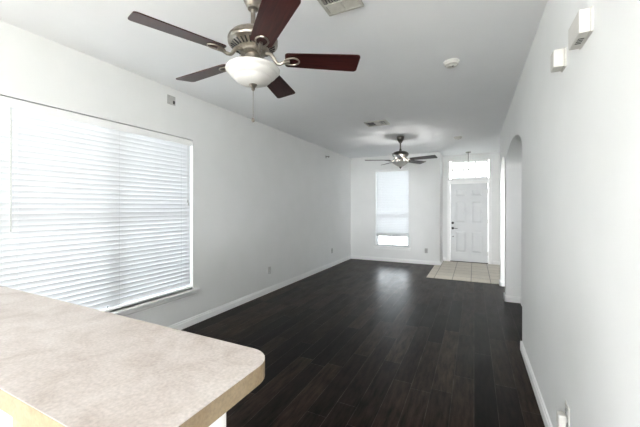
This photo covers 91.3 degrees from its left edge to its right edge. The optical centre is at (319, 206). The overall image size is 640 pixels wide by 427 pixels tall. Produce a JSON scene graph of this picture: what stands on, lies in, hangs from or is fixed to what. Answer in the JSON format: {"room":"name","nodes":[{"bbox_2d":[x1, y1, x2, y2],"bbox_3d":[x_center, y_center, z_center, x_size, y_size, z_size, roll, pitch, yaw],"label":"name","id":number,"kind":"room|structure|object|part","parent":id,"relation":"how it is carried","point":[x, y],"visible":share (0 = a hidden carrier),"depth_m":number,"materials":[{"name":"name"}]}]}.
{"room":"living room","nodes":[
{"label":"living room","id":0,"kind":"room"},
{"bbox_2d":[0,410,225,426],"bbox_3d":[-1.056,0.895,0.967,1.850,1.030,0.203,0,0,26],"label":"wall","id":1,"kind":"structure","parent":0,"point":[5,419],"depth_m":0.65,"materials":[{"name":"paint"}]},
{"bbox_2d":[12,417,26,426],"bbox_3d":[-0.434,0.470,0.528,0.265,0.180,0.036,0,0,26],"label":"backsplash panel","id":2,"kind":"object","parent":1,"relation":"attached to","point":[15,423],"visible":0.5,"depth_m":0.56,"materials":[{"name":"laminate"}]},
{"bbox_2d":[0,286,264,426],"bbox_3d":[-1.025,0.360,0.988,1.888,0.040,0.343,0,0,26],"label":"countertop","id":3,"kind":"structure","parent":1,"relation":"on","point":[63,364],"depth_m":0.66,"materials":[{"name":"laminate"}]},
{"bbox_2d":[0,21,350,326],"bbox_3d":[-1.969,0.040,3.042,0.160,2.740,12.720,0,0,26],"label":"wall","id":4,"kind":"structure","parent":0,"point":[262,196],"depth_m":4.17,"materials":[{"name":"paint"}]},
{"bbox_2d":[0,95,191,311],"bbox_3d":[-1.937,0.085,2.978,0.071,1.767,1.749,0,0,26],"label":"window blind","id":5,"kind":"object","parent":4,"relation":"attached to","point":[95,212],"visible":0.99,"depth_m":2.78,"materials":[{"name":"paint"}]},
{"bbox_3d":[-2.265,0.101,2.333,0.044,1.699,0.002,0,0,26],"label":"ladder cord","id":6,"kind":"part","parent":5,"relation":"part of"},
{"bbox_3d":[-1.945,0.957,2.983,0.050,0.022,1.741,0,0,26],"label":"rail","id":7,"kind":"part","parent":5,"relation":"part of","materials":[{"name":"paint"}]},
{"bbox_3d":[-1.556,-0.369,3.692,0.018,0.709,0.030,0,0,26],"label":"lift cord","id":8,"kind":"part","parent":5,"relation":"part of","materials":[{"name":"plastic"}]},
{"bbox_2d":[97,285,199,316],"bbox_3d":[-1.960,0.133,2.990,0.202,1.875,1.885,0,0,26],"label":"window sill","id":9,"kind":"structure","parent":4,"relation":"in","point":[134,309],"depth_m":3.28,"materials":[{"name":"plastic"}]},
{"bbox_3d":[-2.015,0.087,3.017,0.080,1.785,1.765,0,0,26],"label":"frame","id":10,"kind":"part","parent":9,"relation":"part of","materials":[{"name":"plastic"}]},
{"bbox_2d":[167,94,174,105],"bbox_3d":[-1.651,-1.190,3.487,0.018,0.100,0.100,0,0,26],"label":"cable plate","id":11,"kind":"object","parent":4,"relation":"attached to","point":[170,99],"visible":1,"depth_m":3.48,"materials":[{"name":"plastic"}]},
{"bbox_2d":[168,255,350,329],"bbox_3d":[-1.926,1.364,2.931,0.016,0.092,12.560,0,0,26],"label":"baseboard","id":12,"kind":"structure","parent":4,"relation":"attached to","point":[193,320],"depth_m":4.59,"materials":[{"name":"paint"}]},
{"bbox_2d":[0,0,547,157],"bbox_3d":[0.514,-1.390,2.210,5.350,0.120,13.420,0,0,26],"label":"ceiling","id":13,"kind":"structure","parent":0,"point":[401,77],"depth_m":2.77,"materials":[{"name":"paint"}]},
{"bbox_2d":[128,0,359,121],"bbox_3d":[-0.439,-0.926,1.956,1.255,0.807,1.289,0,0,26],"label":"ceiling fan","id":14,"kind":"object","parent":13,"relation":"hanging from","point":[257,40],"visible":1,"depth_m":1.84,"materials":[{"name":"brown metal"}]},
{"bbox_3d":[-0.732,-0.915,1.647,0.465,0.006,0.158,0,12,-42],"label":"blade","id":15,"kind":"part","parent":14,"relation":"part of","materials":[{"name":"brown wood"}]},
{"bbox_3d":[-0.782,-0.915,2.147,0.465,0.006,0.158,0,12,30],"label":"blade","id":16,"kind":"part","parent":14,"relation":"part of","materials":[{"name":"brown wood"}]},
{"bbox_3d":[-0.413,-0.802,1.932,0.330,0.099,0.330,0,0,26],"label":"lamp shade","id":17,"kind":"part","parent":14,"relation":"part of","materials":[{"name":"white glass"}]},
{"bbox_3d":[-0.241,-0.915,1.540,0.158,0.006,0.465,13,-5,-23],"label":"blade","id":18,"kind":"part","parent":14,"relation":"part of","materials":[{"name":"brown wood"}]},
{"bbox_3d":[-0.322,-0.915,2.349,0.158,0.006,0.465,-12,-3,12],"label":"blade","id":19,"kind":"part","parent":14,"relation":"part of","materials":[{"name":"brown wood"}]},
{"bbox_3d":[0.013,-0.915,1.974,0.465,0.006,0.158,0,-12,-6],"label":"blade","id":20,"kind":"part","parent":14,"relation":"part of","materials":[{"name":"brown wood"}]},
{"bbox_2d":[317,0,363,15],"bbox_3d":[0.123,-1.323,1.999,0.250,0.014,0.250,0,0,26],"label":"ceiling vent","id":21,"kind":"object","parent":13,"relation":"in","point":[332,7],"visible":1,"depth_m":2.05,"materials":[{"name":"metal"}]},
{"bbox_2d":[364,119,389,126],"bbox_3d":[0.904,-1.323,4.955,0.350,0.014,0.280,0,0,26],"label":"ceiling vent","id":22,"kind":"object","parent":13,"relation":"in","point":[378,122],"visible":1,"depth_m":4.94,"materials":[{"name":"metal"}]},
{"bbox_2d":[365,136,437,168],"bbox_3d":[1.523,-1.026,5.892,1.308,0.609,1.287,0,0,26],"label":"ceiling fan","id":23,"kind":"object","parent":13,"relation":"hanging from","point":[399,155],"visible":1,"depth_m":5.84,"materials":[{"name":"grey metal"}]},
{"bbox_3d":[1.373,-0.890,5.520,0.158,0.006,0.477,13,4,20],"label":"blade","id":24,"kind":"part","parent":23,"relation":"part of","materials":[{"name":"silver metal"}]},
{"bbox_3d":[1.523,-0.805,5.926,0.304,0.094,0.304,0,0,26],"label":"lamp shade","id":25,"kind":"part","parent":23,"relation":"part of","materials":[{"name":"white glass"}]},
{"bbox_3d":[1.883,-0.890,6.167,0.477,0.006,0.158,0,-12,-34],"label":"blade","id":26,"kind":"part","parent":23,"relation":"part of","materials":[{"name":"brown wood"}]},
{"bbox_3d":[1.863,-0.890,5.658,0.477,0.006,0.158,0,-12,38],"label":"blade","id":27,"kind":"part","parent":23,"relation":"part of","materials":[{"name":"brown wood"}]},
{"bbox_2d":[443,58,459,68],"bbox_3d":[1.203,-1.304,2.863,0.136,0.053,0.136,0,0,26],"label":"smoke detector","id":28,"kind":"object","parent":13,"relation":"attached to","point":[453,62],"visible":1,"depth_m":2.83,"materials":[{"name":"white plastic"}]},
{"bbox_2d":[464,152,471,174],"bbox_3d":[3.587,-1.055,7.574,0.184,0.550,0.184,0,0,26],"label":"pendant light","id":29,"kind":"object","parent":13,"relation":"hanging from","point":[468,173],"visible":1,"depth_m":7.57,"materials":[{"name":"grey metal"}]},
{"bbox_2d":[182,259,544,426],"bbox_3d":[1.573,1.457,4.364,5.350,0.106,8.620,0,0,26],"label":"floor","id":30,"kind":"structure","parent":0,"point":[351,342],"depth_m":3.12,"materials":[{"name":"brown wood"}]},
{"bbox_2d":[351,152,442,261],"bbox_3d":[2.024,0.040,8.377,2.295,2.740,0.700,0,0,26],"label":"wall","id":31,"kind":"structure","parent":0,"point":[425,179],"depth_m":7.89,"materials":[{"name":"paint"}]},
{"bbox_2d":[373,170,410,250],"bbox_3d":[1.874,0.055,8.119,0.955,2.090,0.195,0,0,26],"label":"window","id":32,"kind":"structure","parent":31,"relation":"in","point":[379,246],"depth_m":8.08,"materials":[{"name":"plastic"}]},
{"bbox_3d":[1.860,1.036,8.090,0.955,0.022,0.130,0,0,26],"label":"sill","id":33,"kind":"part","parent":32,"relation":"part of","materials":[{"name":"paint"}]},
{"bbox_2d":[376,168,408,236],"bbox_3d":[1.865,-0.111,8.100,0.839,1.747,0.058,0,0,26],"label":"window blind","id":34,"kind":"object","parent":32,"relation":"attached to","point":[392,190],"visible":1,"depth_m":8.09,"materials":[{"name":"paint"}]},
{"bbox_3d":[1.866,0.752,8.102,0.831,0.022,0.050,0,0,26],"label":"rail","id":35,"kind":"part","parent":34,"relation":"part of","materials":[{"name":"paint"}]},
{"bbox_2d":[351,255,499,264],"bbox_3d":[3.254,1.364,7.763,5.014,0.092,0.716,0,0,26],"label":"baseboard","id":36,"kind":"structure","parent":31,"relation":"attached to","point":[352,256],"depth_m":7.96,"materials":[{"name":"paint"}]},
{"bbox_2d":[443,152,499,263],"bbox_3d":[4.398,0.040,7.688,2.895,2.740,0.160,0,0,26],"label":"wall","id":37,"kind":"structure","parent":0,"point":[494,158],"depth_m":7.68,"materials":[{"name":"paint"}]},
{"bbox_2d":[447,179,491,263],"bbox_3d":[3.787,0.366,7.968,1.024,2.087,0.197,0,0,26],"label":"door","id":38,"kind":"structure","parent":37,"relation":"in","point":[469,202],"depth_m":7.92,"materials":[{"name":"paint"}]},
{"bbox_2d":[449,160,489,179],"bbox_3d":[3.791,-0.939,7.942,0.930,0.472,0.140,0,0,26],"label":"window","id":39,"kind":"structure","parent":37,"relation":"in","point":[475,161],"depth_m":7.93,"materials":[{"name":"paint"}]},
{"bbox_3d":[3.777,-0.714,7.915,0.930,0.022,0.080,0,0,26],"label":"sill","id":40,"kind":"part","parent":39,"relation":"part of","materials":[{"name":"paint"}]},
{"bbox_2d":[500,0,639,426],"bbox_3d":[1.831,0.040,2.420,0.300,2.740,7.160,0,0,26],"label":"wall","id":41,"kind":"structure","parent":0,"point":[570,138],"depth_m":1.45,"materials":[{"name":"paint"}]},
{"bbox_2d":[499,279,552,426],"bbox_3d":[1.783,1.364,2.453,0.216,0.092,7.176,0,0,26],"label":"baseboard","id":42,"kind":"structure","parent":41,"relation":"attached to","point":[515,299],"depth_m":2.48,"materials":[{"name":"paint"}]},
{"bbox_2d":[550,47,566,72],"bbox_3d":[1.256,-0.772,1.650,0.054,0.100,0.084,0,0,26],"label":"box","id":43,"kind":"object","parent":41,"relation":"attached to","point":[558,58],"visible":1,"depth_m":1.62,"materials":[{"name":"white plastic"}]},
{"bbox_3d":[1.276,-0.772,1.640,0.008,0.100,0.084,0,0,26],"label":"plate","id":44,"kind":"part","parent":43,"relation":"part of","materials":[{"name":"white plastic"}]},
{"bbox_2d":[565,400,569,426],"bbox_3d":[1.244,1.050,1.578,0.010,0.115,0.070,0,0,26],"label":"wall outlet","id":45,"kind":"object","parent":41,"relation":"attached to","point":[567,409],"visible":0.74,"depth_m":1.56,"materials":[{"name":"white plastic"}]},
{"bbox_2d":[556,410,566,426],"bbox_3d":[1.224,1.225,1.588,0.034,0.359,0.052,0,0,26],"label":"plug adapter","id":46,"kind":"object","parent":45,"relation":"attached to","point":[561,418],"visible":1,"depth_m":1.57,"materials":[{"name":"white plastic"}]},
{"bbox_2d":[568,6,592,49],"bbox_3d":[1.099,-0.748,1.323,0.046,0.100,0.164,0,0,26],"label":"door chime","id":47,"kind":"object","parent":41,"relation":"attached to","point":[581,28],"visible":1,"depth_m":1.27,"materials":[{"name":"white plastic"}]},
{"bbox_3d":[1.116,-0.748,1.314,0.008,0.100,0.164,0,0,26],"label":"plate","id":48,"kind":"part","parent":47,"relation":"part of","materials":[{"name":"white plastic"}]},
{"label":"outside","id":49,"kind":"structure","parent":0,"visible":0},
{"bbox_2d":[379,236,407,244],"bbox_3d":[6.622,1.710,13.459,60.000,0.100,90.000,0,0,26],"label":"ground","id":50,"kind":"structure","parent":49,"point":[382,239],"depth_m":15.51,"materials":[{"name":"white"}]}
]}

